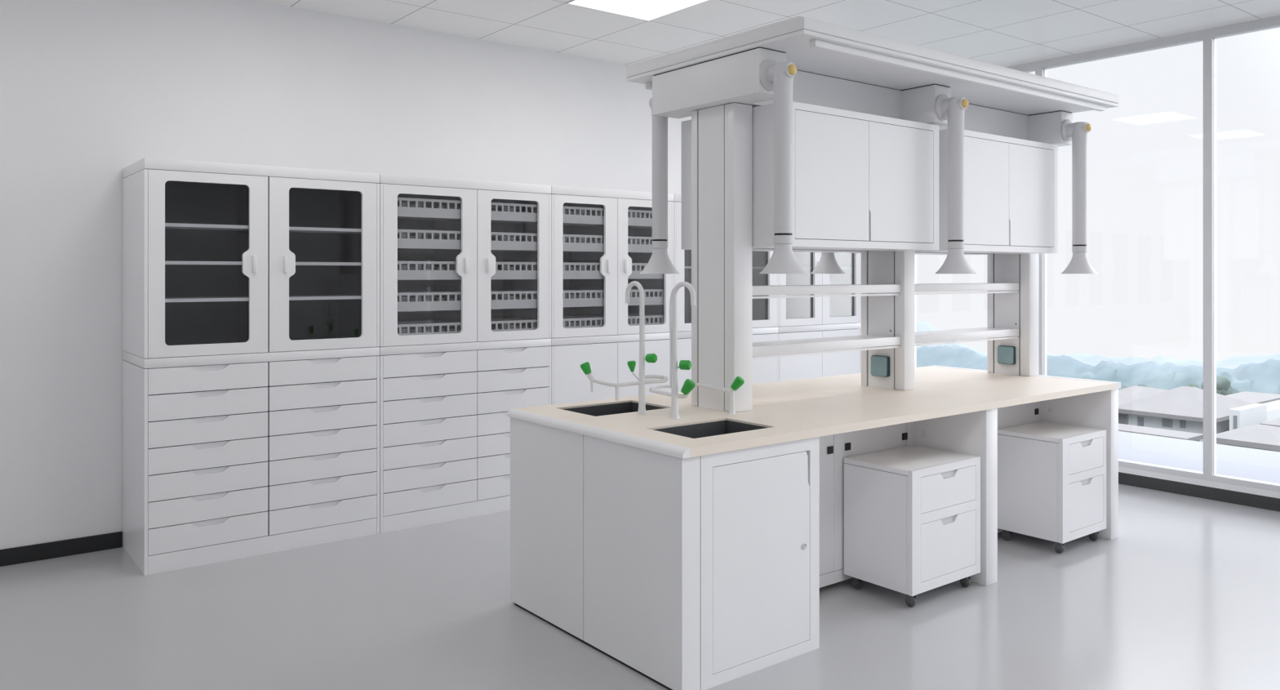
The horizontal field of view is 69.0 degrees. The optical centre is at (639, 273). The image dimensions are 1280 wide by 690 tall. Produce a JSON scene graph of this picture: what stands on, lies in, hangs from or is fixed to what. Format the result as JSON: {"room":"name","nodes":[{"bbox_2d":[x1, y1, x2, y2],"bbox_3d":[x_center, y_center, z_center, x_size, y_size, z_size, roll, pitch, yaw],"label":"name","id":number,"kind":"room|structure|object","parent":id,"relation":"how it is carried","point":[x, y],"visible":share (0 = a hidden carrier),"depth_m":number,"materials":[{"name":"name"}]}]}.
{"room":"laboratory","nodes":[
{"label":"laboratory","id":0,"kind":"room"},
{"bbox_2d":[0,0,691,549],"bbox_3d":[-2.125,-0.061,5.556,9.876,3.022,0.200,0,0,-38],"label":"wall","id":1,"kind":"structure","parent":0,"point":[91,90],"depth_m":5.05,"materials":[{"name":"paint"}]},
{"bbox_2d":[0,531,122,566],"bbox_3d":[-4.272,1.409,3.749,3.868,0.082,0.012,0,0,-38],"label":"baseboard","id":2,"kind":"structure","parent":1,"relation":"attached to","point":[27,553],"depth_m":4.76,"materials":[{"name":"black plastic"}]},
{"bbox_2d":[914,253,916,367],"bbox_3d":[2.274,-0.111,7.806,0.070,2.809,0.052,0,0,-38],"label":"trim","id":3,"kind":"structure","parent":1,"relation":"attached to","point":[915,255],"depth_m":7.80,"materials":[{"name":"metal"}]},
{"bbox_2d":[1035,67,1046,375],"bbox_3d":[2.975,-0.111,6.906,0.070,2.809,0.052,0,0,-38],"label":"trim","id":4,"kind":"structure","parent":1,"relation":"attached to","point":[1042,72],"depth_m":6.88,"materials":[{"name":"metal"}]},
{"bbox_2d":[1046,40,1203,473],"bbox_3d":[3.324,-0.111,6.455,0.006,2.809,1.088,0,0,-38],"label":"window","id":5,"kind":"structure","parent":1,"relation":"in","point":[1195,41],"depth_m":6.29,"materials":[{"name":"clear glass"}]},
{"bbox_2d":[1006,15,1279,492],"bbox_3d":[4.712,-0.120,4.677,0.070,2.904,9.588,0,0,-38],"label":"window frame","id":6,"kind":"structure","parent":1,"relation":"attached to","point":[1273,22],"depth_m":6.15,"materials":[{"name":"metal"}]},
{"bbox_2d":[1118,471,1279,511],"bbox_3d":[4.715,1.410,4.680,0.080,0.080,9.588,0,0,-38],"label":"baseboard","id":7,"kind":"structure","parent":1,"relation":"in","point":[1172,486],"depth_m":6.01,"materials":[{"name":"black plastic"}]},
{"bbox_2d":[1118,466,1279,498],"bbox_3d":[4.723,1.351,4.686,0.100,0.038,9.588,0,0,-38],"label":"trim","id":8,"kind":"structure","parent":1,"relation":"attached to","point":[1127,470],"depth_m":6.01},
{"bbox_2d":[1203,36,1216,475],"bbox_3d":[3.675,-0.111,6.007,0.070,2.809,0.052,0,0,-38],"label":"window mullion","id":9,"kind":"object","parent":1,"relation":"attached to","point":[1209,43],"depth_m":5.98,"materials":[{"name":"metal"}]},
{"bbox_2d":[0,483,1279,689],"bbox_3d":[0.867,1.480,1.682,9.836,0.060,9.988,0,0,-38],"label":"floor","id":10,"kind":"structure","parent":0,"point":[1186,595],"depth_m":3.89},
{"bbox_2d":[122,157,379,575],"bbox_3d":[-2.094,0.446,5.061,1.177,2.008,0.607,0,0,-38],"label":"storage cabinet","id":11,"kind":"object","parent":10,"relation":"on","point":[251,293],"visible":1,"depth_m":4.87,"materials":[{"name":"white metal"}]},
{"bbox_2d":[164,260,241,265],"bbox_3d":[-2.247,-0.053,4.781,0.552,0.017,0.275,0,0,-38],"label":"shelf","id":12,"kind":"object","parent":11,"relation":"attached to","point":[166,262],"depth_m":4.67,"materials":[{"name":"white metal"}]},
{"bbox_2d":[164,222,248,231],"bbox_3d":[-2.247,-0.239,4.781,0.552,0.017,0.275,0,0,-38],"label":"shelf","id":13,"kind":"object","parent":11,"relation":"attached to","point":[167,225],"depth_m":4.71,"materials":[{"name":"white metal"}]},
{"bbox_2d":[164,296,248,302],"bbox_3d":[-2.247,0.133,4.781,0.552,0.017,0.275,0,0,-38],"label":"shelf","id":14,"kind":"object","parent":11,"relation":"attached to","point":[222,298],"depth_m":4.69,"materials":[{"name":"white metal"}]},
{"bbox_2d":[288,226,361,233],"bbox_3d":[-1.793,-0.239,5.134,0.573,0.017,0.275,0,0,-38],"label":"shelf","id":15,"kind":"object","parent":11,"relation":"attached to","point":[357,229],"depth_m":5.09,"materials":[{"name":"white metal"}]},
{"bbox_2d":[288,294,361,300],"bbox_3d":[-1.793,0.133,5.134,0.573,0.017,0.275,0,0,-38],"label":"shelf","id":16,"kind":"object","parent":11,"relation":"attached to","point":[357,297],"depth_m":5.07,"materials":[{"name":"white metal"}]},
{"bbox_2d":[295,262,361,266],"bbox_3d":[-1.793,-0.053,5.134,0.573,0.017,0.275,0,0,-38],"label":"shelf","id":17,"kind":"object","parent":11,"relation":"attached to","point":[353,264],"depth_m":5.05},
{"bbox_2d":[377,173,551,533],"bbox_3d":[-1.183,0.446,5.771,1.125,2.008,0.607,0,0,-38],"label":"storage cabinet","id":18,"kind":"object","parent":10,"relation":"on","point":[446,400],"visible":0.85,"depth_m":5.53,"materials":[{"name":"metal"}]},
{"bbox_2d":[397,197,461,221],"bbox_3d":[-1.320,-0.380,5.531,0.571,0.108,0.300,0,0,-38],"label":"storage basket","id":19,"kind":"object","parent":18,"relation":"in","point":[415,211],"visible":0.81,"depth_m":5.44,"materials":[{"name":"plastic"}]},
{"bbox_2d":[397,229,461,250],"bbox_3d":[-1.320,-0.199,5.531,0.571,0.108,0.300,0,0,-38],"label":"storage basket","id":20,"kind":"object","parent":18,"relation":"in","point":[407,239],"visible":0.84,"depth_m":5.43,"materials":[{"name":"plastic"}]},
{"bbox_2d":[397,290,461,311],"bbox_3d":[-1.320,0.163,5.531,0.571,0.108,0.300,0,0,-38],"label":"storage basket","id":21,"kind":"object","parent":18,"relation":"in","point":[406,300],"visible":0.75,"depth_m":5.43,"materials":[{"name":"plastic"}]},
{"bbox_2d":[449,290,461,297],"bbox_3d":[-1.320,0.163,5.531,0.571,0.108,0.288,0,0,-38],"label":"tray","id":22,"kind":"object","parent":21,"relation":"on","point":[453,294],"depth_m":5.54,"materials":[{"name":"plastic"}]},
{"bbox_2d":[397,261,461,279],"bbox_3d":[-1.320,-0.018,5.531,0.571,0.108,0.300,0,0,-38],"label":"storage basket","id":23,"kind":"object","parent":18,"relation":"in","point":[406,270],"visible":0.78,"depth_m":5.42,"materials":[{"name":"plastic"}]},
{"bbox_2d":[449,263,454,267],"bbox_3d":[-1.320,-0.018,5.531,0.571,0.108,0.288,0,0,-38],"label":"tray","id":24,"kind":"object","parent":23,"relation":"on","point":[451,265],"depth_m":5.79,"materials":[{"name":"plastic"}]},
{"bbox_2d":[397,320,461,335],"bbox_3d":[-1.320,0.344,5.531,0.571,0.108,0.300,0,0,-38],"label":"storage basket","id":25,"kind":"object","parent":18,"relation":"in","point":[410,327],"visible":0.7,"depth_m":5.47,"materials":[{"name":"plastic"}]},
{"bbox_2d":[449,320,461,328],"bbox_3d":[-1.320,0.344,5.531,0.571,0.108,0.288,0,0,-38],"label":"tray","id":26,"kind":"object","parent":25,"relation":"on","point":[453,323],"depth_m":5.70,"materials":[{"name":"plastic"}]},
{"bbox_2d":[490,202,537,223],"bbox_3d":[-0.884,-0.380,5.871,0.487,0.108,0.300,0,0,-38],"label":"storage basket","id":27,"kind":"object","parent":18,"relation":"in","point":[528,214],"visible":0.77,"depth_m":5.79,"materials":[{"name":"plastic"}]},
{"bbox_2d":[490,231,537,251],"bbox_3d":[-0.884,-0.199,5.871,0.487,0.108,0.300,0,0,-38],"label":"storage basket","id":28,"kind":"object","parent":18,"relation":"in","point":[500,241],"visible":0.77,"depth_m":5.79,"materials":[{"name":"plastic"}]},
{"bbox_2d":[490,289,537,309],"bbox_3d":[-0.884,0.163,5.871,0.487,0.108,0.300,0,0,-38],"label":"storage basket","id":29,"kind":"object","parent":18,"relation":"in","point":[526,299],"visible":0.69,"depth_m":5.78,"materials":[{"name":"plastic"}]},
{"bbox_2d":[520,289,537,295],"bbox_3d":[-0.884,0.163,5.871,0.487,0.108,0.288,0,0,-38],"label":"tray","id":30,"kind":"object","parent":29,"relation":"on","point":[523,292],"depth_m":5.84,"materials":[{"name":"plastic"}]},
{"bbox_2d":[490,262,537,279],"bbox_3d":[-0.884,-0.018,5.871,0.487,0.108,0.300,0,0,-38],"label":"storage basket","id":31,"kind":"object","parent":18,"relation":"in","point":[525,270],"visible":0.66,"depth_m":5.78,"materials":[{"name":"plastic"}]},
{"bbox_2d":[521,264,537,266],"bbox_3d":[-0.884,-0.018,5.871,0.487,0.108,0.288,0,0,-38],"label":"tray","id":32,"kind":"object","parent":31,"relation":"on","point":[522,265],"depth_m":6.00,"materials":[{"name":"plastic"}]},
{"bbox_2d":[490,317,537,331],"bbox_3d":[-0.884,0.344,5.871,0.487,0.108,0.300,0,0,-38],"label":"storage basket","id":33,"kind":"object","parent":18,"relation":"in","point":[517,323],"visible":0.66,"depth_m":5.80,"materials":[{"name":"plastic"}]},
{"bbox_2d":[520,317,537,324],"bbox_3d":[-0.884,0.344,5.871,0.487,0.108,0.288,0,0,-38],"label":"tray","id":34,"kind":"object","parent":33,"relation":"on","point":[523,320],"depth_m":5.86,"materials":[{"name":"plastic"}]},
{"bbox_2d":[548,185,674,404],"bbox_3d":[-0.338,0.446,6.429,1.009,2.008,0.607,0,0,-38],"label":"storage cabinet","id":35,"kind":"object","parent":10,"relation":"on","point":[608,348],"visible":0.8,"depth_m":6.20,"materials":[{"name":"metal"}]},
{"bbox_2d":[563,205,604,226],"bbox_3d":[-0.464,-0.380,6.199,0.487,0.108,0.300,0,0,-38],"label":"storage basket","id":36,"kind":"object","parent":35,"relation":"in","point":[582,217],"visible":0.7,"depth_m":6.11,"materials":[{"name":"plastic"}]},
{"bbox_2d":[563,234,604,252],"bbox_3d":[-0.464,-0.199,6.199,0.487,0.108,0.300,0,0,-38],"label":"storage basket","id":37,"kind":"object","parent":35,"relation":"in","point":[571,242],"visible":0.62,"depth_m":6.10,"materials":[{"name":"plastic"}]},
{"bbox_2d":[563,288,604,306],"bbox_3d":[-0.464,0.163,6.199,0.487,0.108,0.300,0,0,-38],"label":"storage basket","id":38,"kind":"object","parent":35,"relation":"in","point":[571,297],"visible":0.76,"depth_m":6.10,"materials":[{"name":"plastic"}]},
{"bbox_2d":[587,288,604,295],"bbox_3d":[-0.464,0.163,6.199,0.487,0.108,0.288,0,0,-38],"label":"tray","id":39,"kind":"object","parent":38,"relation":"on","point":[590,291],"depth_m":6.17,"materials":[{"name":"plastic"}]},
{"bbox_2d":[563,262,604,279],"bbox_3d":[-0.464,-0.018,6.199,0.487,0.108,0.300,0,0,-38],"label":"storage basket","id":40,"kind":"object","parent":35,"relation":"in","point":[571,270],"visible":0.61,"depth_m":6.08,"materials":[{"name":"plastic"}]},
{"bbox_2d":[587,265,599,267],"bbox_3d":[-0.464,-0.018,6.199,0.487,0.108,0.288,0,0,-38],"label":"tray","id":41,"kind":"object","parent":40,"relation":"on","point":[588,266],"depth_m":6.36,"materials":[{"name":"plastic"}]},
{"bbox_2d":[563,315,604,328],"bbox_3d":[-0.464,0.344,6.199,0.487,0.108,0.300,0,0,-38],"label":"storage basket","id":42,"kind":"object","parent":35,"relation":"in","point":[584,321],"visible":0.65,"depth_m":6.12,"materials":[{"name":"plastic"}]},
{"bbox_2d":[587,315,604,322],"bbox_3d":[-0.464,0.344,6.199,0.487,0.108,0.288,0,0,-38],"label":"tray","id":43,"kind":"object","parent":42,"relation":"on","point":[591,318],"depth_m":6.18,"materials":[{"name":"plastic"}]},
{"bbox_2d":[627,209,652,228],"bbox_3d":[-0.073,-0.380,6.503,0.456,0.108,0.300,0,0,-38],"label":"storage basket","id":44,"kind":"object","parent":35,"relation":"in","point":[635,220],"visible":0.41,"depth_m":6.38,"materials":[{"name":"plastic"}]},
{"bbox_2d":[627,235,653,253],"bbox_3d":[-0.073,-0.199,6.503,0.456,0.108,0.300,0,0,-38],"label":"storage basket","id":45,"kind":"object","parent":35,"relation":"in","point":[641,245],"visible":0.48,"depth_m":6.38,"materials":[{"name":"plastic"}]},
{"bbox_2d":[627,288,663,305],"bbox_3d":[-0.073,0.163,6.503,0.456,0.108,0.300,0,0,-38],"label":"storage basket","id":46,"kind":"object","parent":35,"relation":"in","point":[651,296],"visible":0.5,"depth_m":6.43,"materials":[{"name":"plastic"}]},
{"bbox_2d":[627,313,663,325],"bbox_3d":[-0.073,0.344,6.503,0.456,0.108,0.300,0,0,-38],"label":"storage basket","id":47,"kind":"object","parent":35,"relation":"in","point":[650,319],"visible":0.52,"depth_m":6.45,"materials":[{"name":"plastic"}]},
{"bbox_2d":[644,313,663,315],"bbox_3d":[-0.073,0.344,6.503,0.456,0.108,0.288,0,0,-38],"label":"tray","id":48,"kind":"object","parent":47,"relation":"on","point":[646,314],"depth_m":6.61,"materials":[{"name":"plastic"}]},
{"bbox_2d":[627,262,663,279],"bbox_3d":[-0.073,-0.018,6.503,0.456,0.108,0.300,0,0,-38],"label":"storage basket","id":49,"kind":"object","parent":35,"relation":"in","point":[636,270],"visible":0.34,"depth_m":6.38,"materials":[{"name":"plastic"}]},
{"bbox_2d":[673,193,778,391],"bbox_3d":[0.475,0.446,7.062,1.044,2.008,0.607,0,0,-38],"label":"storage cabinet","id":50,"kind":"object","parent":10,"relation":"on","point":[765,311],"visible":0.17,"depth_m":7.04,"materials":[{"name":"white metal"}]},
{"bbox_2d":[510,388,1118,689],"bbox_3d":[1.030,1.040,4.602,3.149,0.820,1.168,0,0,-38],"label":"bench","id":51,"kind":"object","parent":10,"relation":"on","point":[706,571],"visible":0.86,"depth_m":3.51,"materials":[{"name":"white metal"}]},
{"bbox_2d":[506,365,1120,458],"bbox_3d":[1.026,0.613,4.602,3.158,0.033,1.190,0,0,-38],"label":"countertop","id":52,"kind":"structure","parent":51,"relation":"on","point":[793,410],"depth_m":4.14,"materials":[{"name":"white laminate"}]},
{"bbox_2d":[562,401,665,416],"bbox_3d":[-0.113,0.720,4.143,0.421,0.229,0.303,0,0,-38],"label":"sink","id":53,"kind":"object","parent":52,"relation":"in","point":[630,406],"visible":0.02,"depth_m":4.29,"materials":[{"name":"metal"}]},
{"bbox_2d":[580,280,667,414],"bbox_3d":[-0.067,0.314,3.993,0.374,0.566,0.122,0,0,3],"label":"faucet","id":54,"kind":"object","parent":52,"relation":"on","point":[650,357],"visible":1,"depth_m":3.95,"materials":[{"name":"white metal"}]},
{"bbox_2d":[648,281,695,418],"bbox_3d":[0.151,0.314,3.830,0.211,0.566,0.102,0,0,29],"label":"faucet","id":55,"kind":"object","parent":52,"relation":"on","point":[688,385],"visible":1,"depth_m":3.83,"materials":[{"name":"white metal"}]},
{"bbox_2d":[653,419,767,438],"bbox_3d":[0.276,0.720,3.608,0.420,0.229,0.278,0,0,-38],"label":"sink","id":56,"kind":"object","parent":52,"relation":"in","point":[721,427],"visible":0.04,"depth_m":3.76,"materials":[{"name":"metal"}]},
{"bbox_2d":[696,376,744,414],"bbox_3d":[0.346,0.516,4.032,0.049,0.162,0.277,0,0,-38],"label":"tap","id":57,"kind":"object","parent":52,"relation":"on","point":[739,381],"visible":1,"depth_m":3.95,"materials":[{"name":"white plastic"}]},
{"bbox_2d":[691,102,751,412],"bbox_3d":[0.361,-0.069,4.135,0.112,1.331,0.280,0,0,-38],"label":"column","id":58,"kind":"structure","parent":52,"relation":"on","point":[722,135],"depth_m":4.06,"materials":[{"name":"white metal"}]},
{"bbox_2d":[861,250,914,390],"bbox_3d":[1.286,-0.069,4.870,0.113,1.331,0.278,0,0,-38],"label":"column","id":59,"kind":"structure","parent":52,"relation":"on","point":[892,368],"depth_m":4.81,"materials":[{"name":"white metal"}]},
{"bbox_2d":[751,334,900,359],"bbox_3d":[0.838,0.347,4.504,1.091,0.062,0.218,0,0,-38],"label":"shelf","id":60,"kind":"object","parent":59,"relation":"attached to","point":[799,345],"visible":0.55,"depth_m":4.43,"materials":[{"name":"white metal"}]},
{"bbox_2d":[751,284,900,298],"bbox_3d":[0.838,0.080,4.504,1.091,0.062,0.218,0,0,-38],"label":"shelf","id":61,"kind":"object","parent":59,"relation":"attached to","point":[876,289],"visible":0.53,"depth_m":4.40,"materials":[{"name":"white metal"}]},
{"bbox_2d":[751,101,939,251],"bbox_3d":[0.963,-0.420,4.337,1.076,0.611,0.260,0,0,-38],"label":"upper cabinet","id":62,"kind":"object","parent":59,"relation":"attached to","point":[862,181],"visible":0.77,"depth_m":4.16,"materials":[{"name":"white metal"}]},
{"bbox_2d":[626,15,1119,146],"bbox_3d":[1.291,-0.867,4.809,2.561,0.261,1.136,0,0,-38],"label":"canopy","id":63,"kind":"object","parent":59,"relation":"on","point":[838,67],"visible":0.71,"depth_m":4.27,"materials":[{"name":"white metal"}]},
{"bbox_2d":[640,97,679,273],"bbox_3d":[0.095,-0.437,4.422,0.194,0.876,0.194,0,0,-38],"label":"range hood","id":64,"kind":"object","parent":63,"relation":"attached to","point":[660,262],"visible":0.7,"depth_m":4.39,"materials":[{"name":"white plastic"}]},
{"bbox_2d":[640,248,679,273],"bbox_3d":[0.095,-0.059,4.422,0.194,0.120,0.194,0,0,-38],"label":"hood","id":65,"kind":"object","parent":64,"relation":"attached to","point":[660,262],"depth_m":4.38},
{"bbox_2d":[681,119,866,252],"bbox_3d":[0.694,-0.420,4.664,1.053,0.611,0.265,0,0,-38],"label":"upper cabinet","id":66,"kind":"object","parent":63,"relation":"hanging from","point":[686,125],"visible":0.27,"depth_m":4.42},
{"bbox_2d":[759,59,807,273],"bbox_3d":[0.578,-0.437,3.755,0.194,0.876,0.194,0,0,-38],"label":"range hood","id":67,"kind":"object","parent":63,"relation":"attached to","point":[778,77],"visible":1,"depth_m":3.72,"materials":[{"name":"white plastic"}]},
{"bbox_2d":[760,243,807,273],"bbox_3d":[0.578,-0.059,3.755,0.194,0.120,0.194,0,0,-38],"label":"hood","id":68,"kind":"object","parent":67,"relation":"attached to","point":[783,260],"depth_m":3.71,"materials":[{"name":"white plastic"}]},
{"bbox_2d":[810,252,844,273],"bbox_3d":[1.041,-0.437,5.159,0.194,0.876,0.194,0,0,-38],"label":"range hood","id":69,"kind":"object","parent":63,"relation":"attached to","point":[828,264],"visible":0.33,"depth_m":5.11,"materials":[{"name":"white plastic"}]},
{"bbox_2d":[845,251,990,254],"bbox_3d":[1.625,-0.420,5.388,1.006,0.611,0.265,0,0,-38],"label":"upper cabinet","id":70,"kind":"object","parent":63,"relation":"hanging from","point":[915,252],"visible":0.09,"depth_m":5.35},
{"bbox_2d":[934,93,976,273],"bbox_3d":[1.524,-0.437,4.491,0.194,0.876,0.194,0,0,-38],"label":"range hood","id":71,"kind":"object","parent":63,"relation":"hanging from","point":[952,109],"visible":1,"depth_m":4.46,"materials":[{"name":"white plastic"}]},
{"bbox_2d":[935,248,976,273],"bbox_3d":[1.524,-0.059,4.491,0.194,0.120,0.194,0,0,-38],"label":"hood","id":72,"kind":"object","parent":71,"relation":"attached to","point":[955,262],"depth_m":4.45,"materials":[{"name":"white plastic"}]},
{"bbox_2d":[914,128,1057,253],"bbox_3d":[1.884,-0.420,5.055,1.006,0.611,0.260,0,0,-38],"label":"upper cabinet","id":73,"kind":"object","parent":63,"relation":"hanging from","point":[1011,184],"visible":0.72,"depth_m":4.95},
{"bbox_2d":[1061,119,1097,273],"bbox_3d":[2.468,-0.437,5.227,0.194,0.876,0.194,0,0,-38],"label":"range hood","id":74,"kind":"object","parent":63,"relation":"attached to","point":[1077,132],"visible":1,"depth_m":5.20,"materials":[{"name":"white plastic"}]},
{"bbox_2d":[1061,252,1097,273],"bbox_3d":[2.468,-0.059,5.227,0.194,0.120,0.194,0,0,-38],"label":"hood","id":75,"kind":"object","parent":74,"relation":"attached to","point":[1079,263],"depth_m":5.18,"materials":[{"name":"white plastic"}]},
{"bbox_2d":[871,355,889,377],"bbox_3d":[1.250,0.481,4.846,0.027,0.107,0.104,0,0,-38],"label":"socket","id":76,"kind":"object","parent":59,"relation":"attached to","point":[880,364],"depth_m":4.83,"materials":[{"name":"teal plastic"}]},
{"bbox_2d":[987,253,1039,376],"bbox_3d":[2.208,-0.069,5.530,0.129,1.331,0.272,0,0,-38],"label":"column","id":77,"kind":"structure","parent":52,"relation":"on","point":[1020,356],"depth_m":5.47,"materials":[{"name":"white metal"}]},
{"bbox_2d":[914,327,1018,346],"bbox_3d":[1.748,0.347,5.212,1.034,0.062,0.218,0,0,-38],"label":"shelf","id":78,"kind":"object","parent":77,"relation":"attached to","point":[928,336],"visible":0.68,"depth_m":5.15,"materials":[{"name":"white metal"}]},
{"bbox_2d":[914,283,1018,294],"bbox_3d":[1.748,0.080,5.212,1.034,0.062,0.218,0,0,-38],"label":"shelf","id":79,"kind":"object","parent":77,"relation":"attached to","point":[927,288],"visible":0.64,"depth_m":5.12,"materials":[{"name":"white metal"}]},
{"bbox_2d":[997,345,1015,364],"bbox_3d":[2.165,0.481,5.502,0.027,0.107,0.104,0,0,-38],"label":"socket","id":80,"kind":"object","parent":77,"relation":"attached to","point":[1006,353],"depth_m":5.49,"materials":[{"name":"teal plastic"}]},
{"bbox_2d":[827,445,833,453],"bbox_3d":[0.868,0.805,4.244,0.038,0.034,0.005,0,0,-38],"label":"socket","id":81,"kind":"object","parent":51,"relation":"attached to","point":[830,448],"depth_m":4.24,"materials":[{"name":"black plastic"}]},
{"bbox_2d":[844,442,850,450],"bbox_3d":[0.965,0.803,4.320,0.038,0.034,0.005,0,0,-38],"label":"socket","id":82,"kind":"object","parent":51,"relation":"attached to","point":[847,445],"depth_m":4.32,"materials":[{"name":"plastic"}]},
{"bbox_2d":[902,432,907,439],"bbox_3d":[1.304,0.802,4.584,0.038,0.034,0.006,0,0,-38],"label":"socket","id":83,"kind":"object","parent":51,"relation":"attached to","point":[904,435],"depth_m":4.58,"materials":[{"name":"black plastic"}]},
{"bbox_2d":[1035,408,1038,414],"bbox_3d":[2.276,0.792,5.341,0.038,0.034,0.005,0,0,-38],"label":"socket","id":84,"kind":"object","parent":51,"relation":"attached to","point":[1036,409],"depth_m":5.34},
{"bbox_2d":[777,251,861,381],"bbox_3d":[1.278,0.446,7.688,0.982,2.008,0.607,0,0,-38],"label":"storage cabinet","id":85,"kind":"object","parent":10,"relation":"on","point":[799,317],"visible":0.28,"depth_m":7.44,"materials":[{"name":"white metal"}]},
{"bbox_2d":[844,444,980,606],"bbox_3d":[1.257,1.149,4.299,0.519,0.602,0.373,0,0,-38],"label":"pedestal","id":86,"kind":"object","parent":10,"relation":"on","point":[912,513],"visible":1,"depth_m":4.15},
{"bbox_2d":[997,421,1106,553],"bbox_3d":[2.236,1.149,5.061,0.468,0.602,0.373,0,0,-38],"label":"pedestal","id":87,"kind":"object","parent":10,"relation":"on","point":[1052,477],"visible":0.98,"depth_m":4.92,"materials":[{"name":"white metal"}]},
{"bbox_2d":[255,0,1279,66],"bbox_3d":[0.883,-1.602,1.695,9.876,0.060,9.988,0,0,-38],"label":"ceiling","id":88,"kind":"structure","parent":0,"point":[1002,33],"depth_m":5.78,"materials":[{"name":"tile"}]},
{"bbox_2d":[565,0,709,21],"bbox_3d":[-0.006,-1.570,5.364,0.618,0.004,0.588,0,0,-38],"label":"recessed light","id":89,"kind":"object","parent":88,"relation":"in","point":[646,10],"visible":1,"depth_m":5.46,"materials":[{"name":"white plastic"}]},
{"bbox_2d":[1118,431,1279,484],"bbox_3d":[6.806,1.650,4.034,2.404,0.300,26.000,0,0,-38],"label":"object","id":90,"kind":"structure","parent":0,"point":[1259,464],"depth_m":7.66,"materials":[{"name":"concrete"}]},
{"label":"outside","id":91,"kind":"structure","parent":0,"visible":0},
{"bbox_3d":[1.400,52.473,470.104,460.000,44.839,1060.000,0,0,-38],"label":"ground","id":92,"kind":"structure","parent":91,"visible":0},
{"bbox_2d":[1118,385,1167,424],"bbox_3d":[84.210,25.216,157.139,29.200,12.468,10.796,0,0,-38],"label":"house","id":93,"kind":"structure","parent":92,"relation":"on","point":[1131,393],"depth_m":153.04,"materials":[{"name":"grey stone"}]},
{"bbox_2d":[1118,423,1203,441],"bbox_3d":[59.594,23.911,109.004,4.800,11.078,10.144,0,0,-38],"label":"house","id":94,"kind":"structure","parent":92,"relation":"on","point":[1122,427],"depth_m":107.73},
{"bbox_2d":[1118,386,1253,444],"bbox_3d":[73.681,21.816,125.093,17.200,13.268,12.492,0,0,-38],"label":"building","id":95,"kind":"structure","parent":92,"relation":"on","point":[1180,408],"depth_m":121.36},
{"bbox_2d":[1187,382,1202,389],"bbox_3d":[126.054,28.188,212.021,3.931,6.525,4.294,0,0,-38],"label":"tree","id":96,"kind":"object","parent":92,"relation":"on","point":[1191,384],"visible":0.11,"depth_m":211.73,"materials":[{"name":"green plant"}]},
{"bbox_2d":[1229,403,1266,430],"bbox_3d":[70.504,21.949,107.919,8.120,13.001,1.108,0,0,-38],"label":"house","id":97,"kind":"structure","parent":92,"relation":"on","point":[1255,413],"depth_m":106.71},
{"bbox_2d":[1216,424,1279,452],"bbox_3d":[60.957,22.608,90.982,10.800,15.683,6.145,0,0,-38],"label":"house","id":98,"kind":"structure","parent":92,"relation":"on","point":[1262,437],"depth_m":88.55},
{"bbox_2d":[1224,391,1279,404],"bbox_3d":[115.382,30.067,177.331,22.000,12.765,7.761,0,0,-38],"label":"roof","id":99,"kind":"structure","parent":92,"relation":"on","point":[1250,397],"depth_m":178.31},
{"bbox_2d":[1260,417,1279,426],"bbox_3d":[74.145,22.603,104.970,11.600,13.694,3.572,0,0,-38],"label":"house","id":100,"kind":"structure","parent":92,"relation":"on","point":[1276,422],"depth_m":102.61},
{"bbox_2d":[1262,400,1279,421],"bbox_3d":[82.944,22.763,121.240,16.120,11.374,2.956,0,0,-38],"label":"house","id":101,"kind":"structure","parent":92,"relation":"on","point":[1273,407],"depth_m":117.46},
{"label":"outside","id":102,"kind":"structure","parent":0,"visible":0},
{"bbox_2d":[1051,368,1279,394],"bbox_3d":[149.105,53.290,369.991,80.000,44.709,261.690,0,0,-38],"label":"hill","id":103,"kind":"structure","parent":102,"point":[1174,380],"depth_m":321.63,"materials":[{"name":"blue"}]},
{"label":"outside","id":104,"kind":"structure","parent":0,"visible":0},
{"bbox_2d":[916,344,1279,387],"bbox_3d":[182.840,55.034,497.546,120.000,45.311,379.234,0,0,-38],"label":"hill","id":105,"kind":"structure","parent":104,"point":[1267,372],"depth_m":445.99,"materials":[{"name":"blue"}]},
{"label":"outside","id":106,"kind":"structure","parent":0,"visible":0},
{"bbox_2d":[859,320,1279,368],"bbox_3d":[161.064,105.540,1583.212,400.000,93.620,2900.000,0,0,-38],"label":"hill","id":107,"kind":"structure","parent":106,"point":[1232,362],"depth_m":1049.19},
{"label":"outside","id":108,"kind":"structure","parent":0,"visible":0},
{"bbox_2d":[1118,382,1239,394],"bbox_3d":[113.234,50.199,280.979,68.000,46.859,198.732,0,0,-38],"label":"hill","id":109,"kind":"object","parent":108,"point":[1233,390],"visible":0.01,"depth_m":240.12,"materials":[{"name":"teal plant"}]},
{"bbox_2d":[1202,375,1231,395],"bbox_3d":[146.074,29.237,235.571,6.972,6.968,6.611,0,0,-38],"label":"tree","id":110,"kind":"object","parent":109,"relation":"on","point":[1223,384],"visible":0.51,"depth_m":232.71,"materials":[{"name":"green plant"}]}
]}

